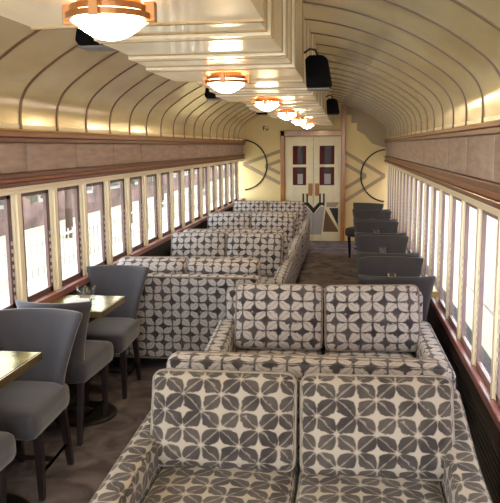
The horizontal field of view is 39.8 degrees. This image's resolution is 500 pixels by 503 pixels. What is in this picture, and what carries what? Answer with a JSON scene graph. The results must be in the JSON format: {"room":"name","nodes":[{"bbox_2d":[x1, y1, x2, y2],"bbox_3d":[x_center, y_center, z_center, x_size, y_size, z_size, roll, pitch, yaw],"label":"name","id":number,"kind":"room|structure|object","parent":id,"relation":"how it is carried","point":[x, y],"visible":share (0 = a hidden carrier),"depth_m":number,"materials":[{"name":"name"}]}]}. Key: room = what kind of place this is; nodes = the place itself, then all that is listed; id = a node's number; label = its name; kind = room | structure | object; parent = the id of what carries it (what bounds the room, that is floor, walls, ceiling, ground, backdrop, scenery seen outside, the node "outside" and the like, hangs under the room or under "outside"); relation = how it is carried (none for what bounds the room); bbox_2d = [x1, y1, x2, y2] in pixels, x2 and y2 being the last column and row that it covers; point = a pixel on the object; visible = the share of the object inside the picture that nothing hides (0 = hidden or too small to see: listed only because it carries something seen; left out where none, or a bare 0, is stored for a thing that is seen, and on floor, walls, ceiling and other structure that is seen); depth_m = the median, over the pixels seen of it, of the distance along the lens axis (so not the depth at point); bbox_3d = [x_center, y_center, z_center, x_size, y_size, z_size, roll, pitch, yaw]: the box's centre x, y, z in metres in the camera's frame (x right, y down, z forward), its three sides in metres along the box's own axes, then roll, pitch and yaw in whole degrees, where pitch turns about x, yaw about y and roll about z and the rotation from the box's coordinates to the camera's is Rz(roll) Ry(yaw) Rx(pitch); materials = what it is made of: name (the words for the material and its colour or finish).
{"room":"train carriage","nodes":[
{"label":"train carriage","id":0,"kind":"room"},
{"bbox_2d":[0,123,241,383],"bbox_3d":[-1.148,-0.090,5.867,0.152,1.840,14.000,1,9,8],"label":"wall","id":1,"kind":"structure","parent":0,"point":[164,249],"depth_m":5.50,"materials":[{"name":"beige paint"}]},
{"bbox_2d":[0,195,16,309],"bbox_3d":[-1.396,0.047,3.778,0.028,0.700,0.408,1,9,8],"label":"window","id":2,"kind":"structure","parent":1,"relation":"in","point":[6,199],"depth_m":3.94,"materials":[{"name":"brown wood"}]},
{"bbox_2d":[21,190,53,301],"bbox_3d":[-1.325,-0.030,4.279,0.028,0.700,0.408,1,9,8],"label":"window","id":3,"kind":"structure","parent":1,"relation":"in","point":[49,288],"depth_m":4.42,"materials":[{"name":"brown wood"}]},
{"bbox_2d":[57,185,82,285],"bbox_3d":[-1.255,-0.107,4.781,0.028,0.700,0.408,1,9,8],"label":"window","id":4,"kind":"structure","parent":1,"relation":"in","point":[79,274],"depth_m":4.93,"materials":[{"name":"brown wood"}]},
{"bbox_2d":[67,359,112,399],"bbox_3d":[-1.073,0.778,5.938,0.020,0.100,13.900,1,9,8],"label":"baseboard","id":5,"kind":"structure","parent":1,"relation":"attached to","point":[72,387],"depth_m":4.79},
{"bbox_2d":[86,182,106,265],"bbox_3d":[-1.184,-0.183,5.282,0.028,0.700,0.408,1,9,8],"label":"window","id":6,"kind":"structure","parent":1,"relation":"in","point":[101,184],"depth_m":5.44,"materials":[{"name":"brown wood"}]},
{"bbox_2d":[110,179,126,260],"bbox_3d":[-1.114,-0.260,5.783,0.028,0.700,0.408,1,9,8],"label":"window","id":7,"kind":"structure","parent":1,"relation":"in","point":[124,241],"depth_m":5.93,"materials":[{"name":"brown wood"}]},
{"bbox_2d":[0,159,243,195],"bbox_3d":[-1.076,-0.623,5.724,0.040,0.045,13.900,1,9,8],"label":"trim","id":8,"kind":"structure","parent":1,"relation":"attached to","point":[38,187],"depth_m":5.04,"materials":[{"name":"beige paint"}]},
{"bbox_2d":[0,154,244,188],"bbox_3d":[-1.069,-0.682,5.714,0.055,0.075,13.900,1,9,8],"label":"trim","id":9,"kind":"structure","parent":1,"relation":"attached to","point":[10,180],"depth_m":5.00,"materials":[{"name":"brown wood"}]},
{"bbox_2d":[0,128,245,173],"bbox_3d":[-1.067,-0.842,5.690,0.068,0.247,13.900,1,9,8],"label":"wall panel","id":10,"kind":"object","parent":1,"relation":"attached to","point":[21,150],"depth_m":5.01,"materials":[{"name":"brown wood"}]},
{"bbox_2d":[130,176,143,251],"bbox_3d":[-1.043,-0.337,6.285,0.028,0.700,0.408,1,9,8],"label":"window","id":11,"kind":"structure","parent":1,"relation":"in","point":[141,244],"depth_m":6.44,"materials":[{"name":"brown wood"}]},
{"bbox_2d":[31,198,244,302],"bbox_3d":[-1.097,0.079,5.835,0.085,0.045,13.900,1,9,8],"label":"trim","id":12,"kind":"structure","parent":1,"relation":"attached to","point":[47,298],"depth_m":5.76,"materials":[{"name":"brown wood"}]},
{"bbox_2d":[147,174,157,242],"bbox_3d":[-0.973,-0.413,6.786,0.028,0.700,0.408,1,9,8],"label":"window","id":13,"kind":"structure","parent":1,"relation":"in","point":[155,237],"depth_m":6.94,"materials":[{"name":"brown wood"}]},
{"bbox_2d":[161,172,170,235],"bbox_3d":[-0.902,-0.490,7.287,0.028,0.700,0.408,1,9,8],"label":"window","id":14,"kind":"structure","parent":1,"relation":"in","point":[168,231],"depth_m":7.44,"materials":[{"name":"brown wood"}]},
{"bbox_2d":[173,170,181,229],"bbox_3d":[-0.832,-0.567,7.788,0.028,0.700,0.408,1,9,8],"label":"window","id":15,"kind":"structure","parent":1,"relation":"in","point":[178,172],"depth_m":7.95,"materials":[{"name":"brown wood"}]},
{"bbox_2d":[184,169,191,225],"bbox_3d":[-0.761,-0.643,8.290,0.028,0.700,0.408,1,9,8],"label":"window","id":16,"kind":"structure","parent":1,"relation":"in","point":[188,170],"depth_m":8.44,"materials":[{"name":"brown wood"}]},
{"bbox_2d":[194,168,199,220],"bbox_3d":[-0.691,-0.720,8.791,0.028,0.700,0.408,1,9,8],"label":"window","id":17,"kind":"structure","parent":1,"relation":"in","point":[197,169],"depth_m":8.94,"materials":[{"name":"brown wood"}]},
{"bbox_2d":[202,166,207,216],"bbox_3d":[-0.621,-0.796,9.292,0.028,0.700,0.408,1,9,8],"label":"window","id":18,"kind":"structure","parent":1,"relation":"in","point":[206,186],"depth_m":9.45,"materials":[{"name":"brown wood"}]},
{"bbox_2d":[210,165,214,212],"bbox_3d":[-0.550,-0.873,9.794,0.028,0.700,0.408,1,9,8],"label":"window","id":19,"kind":"structure","parent":1,"relation":"in","point":[213,184],"depth_m":9.95,"materials":[{"name":"brown wood"}]},
{"bbox_2d":[217,165,220,209],"bbox_3d":[-0.480,-0.950,10.295,0.028,0.700,0.408,1,9,8],"label":"window","id":20,"kind":"structure","parent":1,"relation":"in","point":[219,206],"depth_m":10.47,"materials":[{"name":"brown wood"}]},
{"bbox_2d":[229,163,231,203],"bbox_3d":[-0.339,-1.103,11.298,0.028,0.700,0.408,1,9,8],"label":"window","id":21,"kind":"structure","parent":1,"relation":"in","point":[230,201],"depth_m":11.46,"materials":[{"name":"brown wood"}]},
{"bbox_2d":[7,241,358,502],"bbox_3d":[0.207,0.895,5.827,2.830,0.120,14.000,1,9,8],"label":"floor","id":22,"kind":"structure","parent":0,"point":[325,263],"depth_m":4.20,"materials":[{"name":"carpet"}]},
{"bbox_2d":[0,431,15,502],"bbox_3d":[-1.252,0.881,2.770,0.508,0.850,0.594,1,9,8],"label":"dining chair","id":23,"kind":"object","parent":22,"relation":"on","point":[7,440],"visible":1,"depth_m":2.94,"materials":[{"name":"fabric"}]},
{"bbox_2d":[0,351,41,502],"bbox_3d":[-1.242,0.876,3.168,0.442,0.740,0.442,1,9,8],"label":"dining table","id":24,"kind":"object","parent":22,"relation":"on","point":[13,364],"visible":0.93,"depth_m":3.17,"materials":[{"name":"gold metal"}]},
{"bbox_2d":[0,308,82,500],"bbox_3d":[-1.149,0.770,3.499,0.508,0.850,0.594,1,9,8],"label":"dining chair","id":25,"kind":"object","parent":22,"relation":"on","point":[33,400],"visible":0.94,"depth_m":3.61,"materials":[{"name":"fabric"}]},
{"bbox_2d":[15,299,113,445],"bbox_3d":[-1.083,0.667,4.169,0.457,0.850,0.594,1,9,8],"label":"dining chair","id":26,"kind":"object","parent":22,"relation":"on","point":[87,358],"visible":0.44,"depth_m":3.99,"materials":[{"name":"fabric"}]},
{"bbox_2d":[50,295,124,426],"bbox_3d":[-1.069,0.688,4.402,0.442,0.740,0.442,1,9,8],"label":"dining table","id":27,"kind":"object","parent":22,"relation":"on","point":[101,305],"visible":0.41,"depth_m":4.38,"materials":[{"name":"gold metal"}]},
{"bbox_2d":[68,298,89,302],"bbox_3d":[-1.077,0.312,4.346,0.130,0.025,0.090,-3,9,-15],"label":"napkin","id":28,"kind":"object","parent":27,"relation":"on","point":[77,299],"visible":0.62,"depth_m":4.33,"materials":[{"name":"white"}]},
{"bbox_2d":[86,265,148,398],"bbox_3d":[-0.981,0.563,4.853,0.472,0.850,0.594,1,9,8],"label":"dining chair","id":29,"kind":"object","parent":22,"relation":"on","point":[120,327],"visible":0.76,"depth_m":4.97,"materials":[{"name":"fabric"}]},
{"bbox_2d":[113,256,260,366],"bbox_3d":[-0.454,0.430,5.679,1.303,0.856,0.987,1,9,8],"label":"patterned sofa","id":30,"kind":"object","parent":22,"relation":"on","point":[183,301],"visible":0.46,"depth_m":5.22,"materials":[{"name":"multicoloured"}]},
{"bbox_2d":[117,257,187,273],"bbox_3d":[-0.760,0.255,5.513,0.573,0.430,0.241,0,26,9],"label":"cushion","id":31,"kind":"object","parent":30,"relation":"on","point":[157,265],"depth_m":5.37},
{"bbox_2d":[187,257,260,278],"bbox_3d":[-0.201,0.262,5.435,0.573,0.439,0.240,1,26,7],"label":"cushion","id":32,"kind":"object","parent":30,"relation":"on","point":[195,265],"depth_m":5.29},
{"bbox_2d":[171,232,291,283],"bbox_3d":[-0.258,0.255,6.823,1.303,0.856,0.987,1,9,8],"label":"patterned sofa","id":33,"kind":"object","parent":22,"relation":"on","point":[271,249],"visible":0.34,"depth_m":6.87,"materials":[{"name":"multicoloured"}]},
{"bbox_2d":[171,233,226,259],"bbox_3d":[-0.515,0.027,7.006,0.573,0.439,0.240,0,-9,7],"label":"cushion","id":34,"kind":"object","parent":33,"relation":"on","point":[187,245],"depth_m":6.91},
{"bbox_2d":[226,233,283,276],"bbox_3d":[0.045,0.033,6.929,0.573,0.430,0.241,2,-8,9],"label":"cushion","id":35,"kind":"object","parent":33,"relation":"on","point":[264,247],"depth_m":6.83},
{"bbox_2d":[261,276,273,282],"bbox_3d":[-0.012,0.359,6.670,0.529,0.186,0.700,1,9,8],"label":"seat cushion","id":36,"kind":"object","parent":33,"relation":"on","point":[264,279],"depth_m":6.68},
{"bbox_2d":[183,228,295,283],"bbox_3d":[-0.152,0.121,7.826,1.303,0.817,0.987,1,9,8],"label":"patterned sofa","id":37,"kind":"object","parent":22,"relation":"on","point":[291,253],"visible":0.09,"depth_m":7.55,"materials":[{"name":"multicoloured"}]},
{"bbox_2d":[183,229,232,233],"bbox_3d":[-0.459,-0.045,7.662,0.573,0.415,0.245,0,26,9],"label":"cushion","id":38,"kind":"object","parent":37,"relation":"on","point":[226,231],"depth_m":7.58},
{"bbox_2d":[234,229,284,238],"bbox_3d":[0.101,-0.038,7.584,0.573,0.424,0.245,1,26,7],"label":"cushion","id":39,"kind":"object","parent":37,"relation":"on","point":[281,232],"depth_m":7.48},
{"bbox_2d":[207,213,301,279],"bbox_3d":[-0.012,-0.051,8.825,1.303,0.856,0.987,1,9,8],"label":"patterned sofa","id":40,"kind":"object","parent":22,"relation":"on","point":[288,223],"visible":0.34,"depth_m":8.88,"materials":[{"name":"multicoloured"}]},
{"bbox_2d":[208,213,249,231],"bbox_3d":[-0.269,-0.279,9.008,0.573,0.439,0.240,0,-9,7],"label":"cushion","id":41,"kind":"object","parent":40,"relation":"on","point":[232,221],"depth_m":8.92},
{"bbox_2d":[251,214,294,245],"bbox_3d":[0.291,-0.273,8.931,0.573,0.430,0.241,2,-8,9],"label":"cushion","id":42,"kind":"object","parent":40,"relation":"on","point":[285,222],"depth_m":8.84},
{"bbox_2d":[218,211,305,263],"bbox_3d":[0.130,-0.186,9.833,1.303,0.817,0.987,1,9,8],"label":"patterned sofa","id":43,"kind":"object","parent":22,"relation":"on","point":[302,232],"visible":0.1,"depth_m":9.54,"materials":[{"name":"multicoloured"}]},
{"bbox_2d":[219,212,255,214],"bbox_3d":[-0.176,-0.352,9.669,0.573,0.415,0.245,0,26,9],"label":"cushion","id":44,"kind":"object","parent":43,"relation":"on","point":[250,213],"depth_m":9.59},
{"bbox_2d":[258,212,297,219],"bbox_3d":[0.383,-0.345,9.591,0.573,0.424,0.245,1,26,7],"label":"cushion","id":45,"kind":"object","parent":43,"relation":"on","point":[295,214],"depth_m":9.49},
{"bbox_2d":[233,200,309,252],"bbox_3d":[0.272,-0.360,10.842,1.303,0.856,0.987,1,9,8],"label":"patterned sofa","id":46,"kind":"object","parent":22,"relation":"on","point":[299,207],"visible":0.38,"depth_m":10.90,"materials":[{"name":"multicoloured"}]},
{"bbox_2d":[233,201,268,212],"bbox_3d":[0.015,-0.588,11.025,0.573,0.439,0.240,0,-9,7],"label":"cushion","id":47,"kind":"object","parent":46,"relation":"on","point":[256,206],"depth_m":10.94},
{"bbox_2d":[269,201,304,226],"bbox_3d":[0.574,-0.581,10.948,0.573,0.430,0.241,2,-8,9],"label":"cushion","id":48,"kind":"object","parent":46,"relation":"on","point":[298,207],"depth_m":10.85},
{"bbox_2d":[89,351,491,502],"bbox_3d":[0.185,0.899,2.721,1.381,0.804,1.070,1,9,8],"label":"patterned sofa","id":49,"kind":"object","parent":22,"relation":"on","point":[219,427],"visible":1,"depth_m":2.71,"materials":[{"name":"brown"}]},
{"bbox_2d":[143,456,299,502],"bbox_3d":[-0.106,0.965,2.680,0.561,0.186,0.700,1,9,8],"label":"seat cushion","id":50,"kind":"object","parent":49,"relation":"on","point":[169,481],"depth_m":2.64,"materials":[{"name":"grey fabric"}]},
{"bbox_2d":[152,368,298,470],"bbox_3d":[-0.103,0.690,2.857,0.606,0.398,0.240,0,-8,8],"label":"cushion","id":51,"kind":"object","parent":49,"relation":"on","point":[203,419],"depth_m":2.75,"materials":[{"name":"grey fabric"}]},
{"bbox_2d":[295,469,445,502],"bbox_3d":[0.452,0.972,2.603,0.561,0.186,0.700,1,9,8],"label":"seat cushion","id":52,"kind":"object","parent":49,"relation":"on","point":[311,485],"depth_m":2.59,"materials":[{"name":"grey fabric"}]},
{"bbox_2d":[299,373,452,478],"bbox_3d":[0.504,0.698,2.773,0.607,0.406,0.240,0,-10,7],"label":"cushion","id":53,"kind":"object","parent":49,"relation":"on","point":[402,427],"depth_m":2.67,"materials":[{"name":"fabric"}]},
{"bbox_2d":[205,283,455,388],"bbox_3d":[0.448,0.648,4.229,1.417,0.844,1.030,0,9,6],"label":"patterned sofa","id":54,"kind":"object","parent":22,"relation":"on","point":[385,320],"visible":0.51,"depth_m":4.30,"materials":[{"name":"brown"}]},
{"bbox_2d":[234,347,322,354],"bbox_3d":[0.150,0.738,4.162,0.575,0.186,0.700,0,9,6],"label":"seat cushion","id":55,"kind":"object","parent":54,"relation":"on","point":[269,350],"depth_m":4.33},
{"bbox_2d":[236,284,321,350],"bbox_3d":[0.186,0.418,4.424,0.562,0.421,0.240,1,-8,5],"label":"cushion","id":56,"kind":"object","parent":54,"relation":"on","point":[269,317],"depth_m":4.32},
{"bbox_2d":[323,349,414,357],"bbox_3d":[0.725,0.742,4.102,0.575,0.186,0.700,0,9,6],"label":"seat cushion","id":57,"kind":"object","parent":54,"relation":"on","point":[393,353],"depth_m":4.26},
{"bbox_2d":[324,285,419,351],"bbox_3d":[0.767,0.422,4.364,0.597,0.423,0.240,-1,-7,6],"label":"cushion","id":58,"kind":"object","parent":54,"relation":"on","point":[357,318],"depth_m":4.26,"materials":[{"name":"fabric"}]},
{"bbox_2d":[345,203,383,257],"bbox_3d":[1.732,-0.315,10.564,0.520,0.825,0.464,6,11,36],"label":"dining chair","id":59,"kind":"object","parent":22,"relation":"on","point":[349,232],"visible":0.27,"depth_m":10.58,"materials":[{"name":"fabric"}]},
{"bbox_2d":[353,211,390,244],"bbox_3d":[1.633,-0.115,9.251,0.520,0.825,0.464,1,9,8],"label":"dining chair","id":60,"kind":"object","parent":22,"relation":"on","point":[373,215],"visible":0.1,"depth_m":9.38,"materials":[{"name":"fabric"}]},
{"bbox_2d":[353,219,396,251],"bbox_3d":[1.538,-0.012,8.575,0.520,0.825,0.535,1,9,8],"label":"dining chair","id":61,"kind":"object","parent":22,"relation":"on","point":[394,220],"visible":0.06,"depth_m":8.28,"materials":[{"name":"fabric"}]},
{"bbox_2d":[353,221,398,260],"bbox_3d":[1.450,0.084,7.949,0.520,0.825,0.464,1,9,8],"label":"dining chair","id":62,"kind":"object","parent":22,"relation":"on","point":[360,226],"visible":0.13,"depth_m":8.07,"materials":[{"name":"fabric"}]},
{"bbox_2d":[354,232,405,274],"bbox_3d":[1.355,0.187,7.272,0.520,0.825,0.535,1,9,8],"label":"dining chair","id":63,"kind":"object","parent":22,"relation":"on","point":[355,233],"visible":0.09,"depth_m":6.97,"materials":[{"name":"grey leather"}]},
{"bbox_2d":[355,235,408,283],"bbox_3d":[1.267,0.283,6.646,0.520,0.825,0.464,1,9,8],"label":"dining chair","id":64,"kind":"object","parent":22,"relation":"on","point":[367,243],"visible":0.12,"depth_m":6.77,"materials":[{"name":"grey leather"}]},
{"bbox_2d":[356,252,419,257],"bbox_3d":[1.172,0.386,5.970,0.520,0.825,0.535,1,9,8],"label":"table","id":65,"kind":"object","parent":22,"relation":"on","point":[358,254],"visible":0.03,"depth_m":5.67,"materials":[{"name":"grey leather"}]},
{"bbox_2d":[356,256,423,276],"bbox_3d":[1.084,0.482,5.344,0.520,0.825,0.464,1,9,8],"label":"dining chair","id":66,"kind":"object","parent":22,"relation":"on","point":[387,266],"visible":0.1,"depth_m":5.47,"materials":[{"name":"grey leather"}]},
{"bbox_2d":[358,275,435,321],"bbox_3d":[1.024,0.547,4.919,0.520,0.825,0.464,1,9,8],"label":"dining chair","id":67,"kind":"object","parent":22,"relation":"on","point":[425,284],"visible":0.09,"depth_m":4.66,"materials":[{"name":"grey leather"}]},
{"bbox_2d":[0,175,493,359],"bbox_3d":[2.094,-4.778,51.064,70.000,0.100,118.000,1,9,8],"label":"ground","id":68,"kind":"structure","parent":0,"point":[38,283],"depth_m":18.96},
{"bbox_2d":[0,194,41,203],"bbox_3d":[-6.085,-1.603,17.951,2.544,3.697,2.556,1,9,8],"label":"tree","id":69,"kind":"object","parent":68,"relation":"on","point":[33,198],"visible":0.02,"depth_m":17.53,"materials":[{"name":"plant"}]},
{"bbox_2d":[64,189,72,237],"bbox_3d":[-5.968,-2.478,22.464,2.726,4.072,2.700,1,9,8],"label":"tree","id":70,"kind":"object","parent":68,"relation":"on","point":[68,202],"visible":0.02,"depth_m":22.50,"materials":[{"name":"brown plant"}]},
{"bbox_2d":[0,164,234,235],"bbox_3d":[-7.271,-7.340,44.839,4.900,7.000,72.800,1,9,8],"label":"station building","id":71,"kind":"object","parent":68,"relation":"on","point":[33,213],"visible":0.12,"depth_m":31.31,"materials":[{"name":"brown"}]},
{"bbox_2d":[0,180,234,291],"bbox_3d":[-2.507,-2.451,32.660,0.060,0.900,56.000,1,9,8],"label":"picket fence","id":72,"kind":"object","parent":68,"relation":"on","point":[117,217],"visible":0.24,"depth_m":19.36,"materials":[{"name":"grey"}]},
{"bbox_2d":[110,176,152,222],"bbox_3d":[-4.784,-2.926,26.767,2.378,3.647,2.474,1,9,8],"label":"tree","id":73,"kind":"object","parent":68,"relation":"on","point":[148,178],"visible":0.02,"depth_m":26.88,"materials":[{"name":"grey plant"}]},
{"bbox_2d":[408,184,497,313],"bbox_3d":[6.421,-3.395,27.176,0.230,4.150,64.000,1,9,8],"label":"carriage","id":74,"kind":"object","parent":68,"relation":"on","point":[492,224],"visible":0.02,"depth_m":13.78,"materials":[{"name":"paint"}]},
{"bbox_2d":[0,0,499,139],"bbox_3d":[0.188,-1.336,5.499,2.747,0.790,14.020,1,9,8],"label":"ceiling","id":75,"kind":"structure","parent":0,"point":[412,66],"depth_m":3.94,"materials":[{"name":"paint"}]},
{"bbox_2d":[75,29,116,51],"bbox_3d":[-0.610,-0.931,2.783,0.156,0.224,0.140,1,9,8],"label":"speaker","id":76,"kind":"object","parent":75,"relation":"attached to","point":[86,42],"visible":0.3,"depth_m":2.73},
{"bbox_2d":[78,45,116,51],"bbox_3d":[-0.616,-0.824,2.800,0.120,0.007,0.120,1,9,8],"label":"grille","id":77,"kind":"object","parent":76,"relation":"attached to","point":[91,48],"depth_m":2.78,"materials":[{"name":"grey"}]},
{"bbox_2d":[62,0,156,40],"bbox_3d":[-0.341,-0.562,1.678,0.209,0.094,0.209,6,11,39],"label":"ceiling lamp","id":78,"kind":"object","parent":75,"relation":"attached to","point":[108,20],"visible":1,"depth_m":1.62,"materials":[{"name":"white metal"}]},
{"bbox_2d":[205,87,223,100],"bbox_3d":[-0.260,-1.272,5.276,0.156,0.224,0.140,1,9,8],"label":"speaker","id":79,"kind":"object","parent":75,"relation":"attached to","point":[210,96],"visible":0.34,"depth_m":5.23},
{"bbox_2d":[203,72,249,92],"bbox_3d":[-0.114,-0.820,3.363,0.209,0.094,0.209,6,11,39],"label":"ceiling lamp","id":80,"kind":"object","parent":75,"relation":"attached to","point":[223,82],"visible":1,"depth_m":3.30,"materials":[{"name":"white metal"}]},
{"bbox_2d":[251,97,282,110],"bbox_3d":[0.125,-1.080,5.067,0.209,0.094,0.209,6,11,39],"label":"ceiling lamp","id":81,"kind":"object","parent":75,"relation":"attached to","point":[263,103],"visible":1,"depth_m":5.00,"materials":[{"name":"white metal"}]},
{"bbox_2d":[275,110,298,119],"bbox_3d":[0.365,-1.340,6.771,0.209,0.094,0.209,6,11,39],"label":"ceiling lamp","id":82,"kind":"object","parent":75,"relation":"attached to","point":[284,114],"visible":1,"depth_m":6.71,"materials":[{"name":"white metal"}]},
{"bbox_2d":[290,117,308,124],"bbox_3d":[0.604,-1.601,8.474,0.209,0.094,0.209,6,11,39],"label":"ceiling lamp","id":83,"kind":"object","parent":75,"relation":"attached to","point":[296,120],"visible":0.99,"depth_m":8.41,"materials":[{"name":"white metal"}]},
{"bbox_2d":[304,48,331,90],"bbox_3d":[0.367,-0.989,3.740,0.156,0.224,0.140,1,9,8],"label":"speaker","id":84,"kind":"object","parent":75,"relation":"attached to","point":[318,76],"visible":1,"depth_m":3.68},
{"bbox_2d":[326,95,339,115],"bbox_3d":[0.902,-1.601,7.544,0.156,0.224,0.140,1,9,8],"label":"speaker","id":85,"kind":"object","parent":75,"relation":"attached to","point":[332,104],"visible":1,"depth_m":7.48},
{"bbox_2d":[239,103,387,240],"bbox_3d":[1.150,-1.444,12.423,2.790,2.510,0.125,1,9,8],"label":"wall","id":86,"kind":"structure","parent":0,"point":[366,171],"depth_m":12.34,"materials":[{"name":"paint"}]},
{"bbox_2d":[285,137,313,240],"bbox_3d":[0.892,-1.121,12.442,0.510,1.870,0.055,1,9,8],"label":"door","id":87,"kind":"structure","parent":86,"relation":"in","point":[299,151],"depth_m":12.39,"materials":[{"name":"paint"}]},
{"bbox_2d":[293,146,305,163],"bbox_3d":[0.888,-1.726,12.362,0.240,0.330,0.008,1,9,8],"label":"curtain","id":88,"kind":"object","parent":87,"relation":"hanging from","point":[299,152],"depth_m":12.36,"materials":[{"name":"red fabric"}]},
{"bbox_2d":[293,167,305,184],"bbox_3d":[0.891,-1.355,12.418,0.240,0.320,0.008,1,9,8],"label":"curtain","id":89,"kind":"object","parent":87,"relation":"hanging from","point":[299,173],"depth_m":12.41,"materials":[{"name":"red fabric"}]},
{"bbox_2d":[280,130,340,200],"bbox_3d":[1.123,-1.171,12.394,1.150,1.980,0.070,1,9,8],"label":"trim","id":90,"kind":"structure","parent":86,"relation":"attached to","point":[283,134],"depth_m":12.29,"materials":[{"name":"brown wood"}]},
{"bbox_2d":[313,136,340,240],"bbox_3d":[1.382,-1.115,12.374,0.480,1.870,0.055,1,9,8],"label":"door","id":91,"kind":"structure","parent":86,"relation":"in","point":[327,149],"depth_m":12.37,"materials":[{"name":"paint"}]},
{"bbox_2d":[320,146,333,163],"bbox_3d":[1.373,-1.720,12.294,0.260,0.330,0.008,1,9,8],"label":"curtain","id":92,"kind":"object","parent":91,"relation":"hanging from","point":[326,152],"depth_m":12.30,"materials":[{"name":"red fabric"}]},
{"bbox_2d":[320,167,333,184],"bbox_3d":[1.376,-1.349,12.351,0.260,0.320,0.008,1,9,8],"label":"curtain","id":93,"kind":"object","parent":91,"relation":"hanging from","point":[326,173],"depth_m":12.35,"materials":[{"name":"red fabric"}]},
{"bbox_2d":[340,104,345,241],"bbox_3d":[1.656,-1.380,12.272,0.075,2.420,0.100,1,9,8],"label":"trim","id":94,"kind":"structure","parent":86,"relation":"attached to","point":[343,126],"depth_m":12.22,"materials":[{"name":"brown wood"}]},
{"bbox_2d":[387,115,499,434],"bbox_3d":[1.544,-0.058,5.494,0.152,1.840,14.000,1,9,8],"label":"wall","id":95,"kind":"structure","parent":0,"point":[490,365],"depth_m":4.34,"materials":[{"name":"beige paint"}]},
{"bbox_2d":[396,170,398,230],"bbox_3d":[2.069,-0.690,9.613,0.028,0.905,0.436,1,9,8],"label":"window","id":96,"kind":"structure","parent":95,"relation":"in","point":[398,170],"depth_m":9.79,"materials":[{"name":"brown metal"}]},
{"bbox_2d":[399,171,401,232],"bbox_3d":[1.997,-0.612,9.104,0.028,0.905,0.436,1,9,8],"label":"window","id":97,"kind":"structure","parent":95,"relation":"in","point":[400,171],"depth_m":9.30,"materials":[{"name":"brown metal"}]},
{"bbox_2d":[402,173,404,232],"bbox_3d":[1.926,-0.534,8.595,0.028,0.905,0.436,1,9,8],"label":"window","id":98,"kind":"structure","parent":95,"relation":"in","point":[403,199],"depth_m":8.78,"materials":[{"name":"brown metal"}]},
{"bbox_2d":[405,174,408,235],"bbox_3d":[1.854,-0.456,8.085,0.028,0.905,0.436,1,9,8],"label":"window","id":99,"kind":"structure","parent":95,"relation":"in","point":[406,213],"depth_m":8.27,"materials":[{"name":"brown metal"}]},
{"bbox_2d":[409,176,412,252],"bbox_3d":[1.783,-0.379,7.576,0.028,0.905,0.436,1,9,8],"label":"window","id":100,"kind":"structure","parent":95,"relation":"in","point":[410,210],"depth_m":7.77,"materials":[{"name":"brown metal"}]},
{"bbox_2d":[413,179,417,252],"bbox_3d":[1.711,-0.301,7.067,0.028,0.905,0.436,1,9,8],"label":"window","id":101,"kind":"structure","parent":95,"relation":"in","point":[416,180],"depth_m":7.26,"materials":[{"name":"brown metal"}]},
{"bbox_2d":[418,181,423,272],"bbox_3d":[1.639,-0.223,6.558,0.028,0.905,0.436,1,9,8],"label":"window","id":102,"kind":"structure","parent":95,"relation":"in","point":[422,182],"depth_m":6.74,"materials":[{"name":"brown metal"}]},
{"bbox_2d":[423,184,430,275],"bbox_3d":[1.568,-0.145,6.049,0.028,0.905,0.436,1,9,8],"label":"window","id":103,"kind":"structure","parent":95,"relation":"in","point":[428,185],"depth_m":6.24,"materials":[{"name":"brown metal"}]},
{"bbox_2d":[430,187,438,275],"bbox_3d":[1.496,-0.067,5.540,0.028,0.905,0.436,1,9,8],"label":"window","id":104,"kind":"structure","parent":95,"relation":"in","point":[435,189],"depth_m":5.73,"materials":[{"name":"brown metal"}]},
{"bbox_2d":[384,119,499,182],"bbox_3d":[1.437,-0.792,5.345,0.068,0.287,13.900,1,9,8],"label":"wall panel","id":105,"kind":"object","parent":95,"relation":"attached to","point":[473,150],"depth_m":4.26,"materials":[{"name":"brown wood"}]},
{"bbox_2d":[384,156,499,209],"bbox_3d":[1.442,-0.598,5.374,0.055,0.105,13.900,1,9,8],"label":"trim","id":106,"kind":"structure","parent":95,"relation":"attached to","point":[487,192],"depth_m":4.13,"materials":[{"name":"brown wood"}]},
{"bbox_2d":[385,162,499,217],"bbox_3d":[1.450,-0.521,5.385,0.040,0.050,13.900,1,9,8],"label":"trim","id":107,"kind":"structure","parent":95,"relation":"attached to","point":[483,206],"depth_m":4.21,"materials":[{"name":"beige paint"}]},
{"bbox_2d":[438,191,448,312],"bbox_3d":[1.425,0.011,5.031,0.028,0.905,0.436,1,9,8],"label":"window","id":108,"kind":"structure","parent":95,"relation":"in","point":[442,304],"depth_m":5.21,"materials":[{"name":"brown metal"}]},
{"bbox_2d":[406,248,499,431],"bbox_3d":[1.486,0.386,5.519,0.085,0.045,13.900,1,9,8],"label":"trim","id":109,"kind":"structure","parent":95,"relation":"attached to","point":[481,386],"depth_m":3.79,"materials":[{"name":"brown wood"}]},
{"bbox_2d":[448,196,461,332],"bbox_3d":[1.353,0.089,4.521,0.028,0.905,0.436,1,9,8],"label":"window","id":110,"kind":"structure","parent":95,"relation":"in","point":[453,322],"depth_m":4.71,"materials":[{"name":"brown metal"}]},
{"bbox_2d":[426,304,499,502],"bbox_3d":[1.699,0.376,7.223,0.030,0.300,10.500,1,9,8],"label":"trim","id":111,"kind":"structure","parent":95,"relation":"attached to","point":[485,437],"depth_m":3.54,"materials":[{"name":"grey"}]},
{"bbox_2d":[460,202,476,356],"bbox_3d":[1.282,0.167,4.012,0.028,0.905,0.436,1,9,8],"label":"window","id":112,"kind":"structure","parent":95,"relation":"in","point":[464,340],"depth_m":4.20,"materials":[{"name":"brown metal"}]},
{"bbox_2d":[475,210,497,389],"bbox_3d":[1.210,0.244,3.503,0.028,0.905,0.436,1,9,8],"label":"window","id":113,"kind":"structure","parent":95,"relation":"in","point":[479,365],"depth_m":3.69,"materials":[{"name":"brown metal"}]},
{"bbox_2d":[495,295,499,406],"bbox_3d":[1.139,0.322,2.994,0.028,0.905,0.436,1,9,8],"label":"window","id":114,"kind":"structure","parent":95,"relation":"in","point":[497,387],"depth_m":3.23,"materials":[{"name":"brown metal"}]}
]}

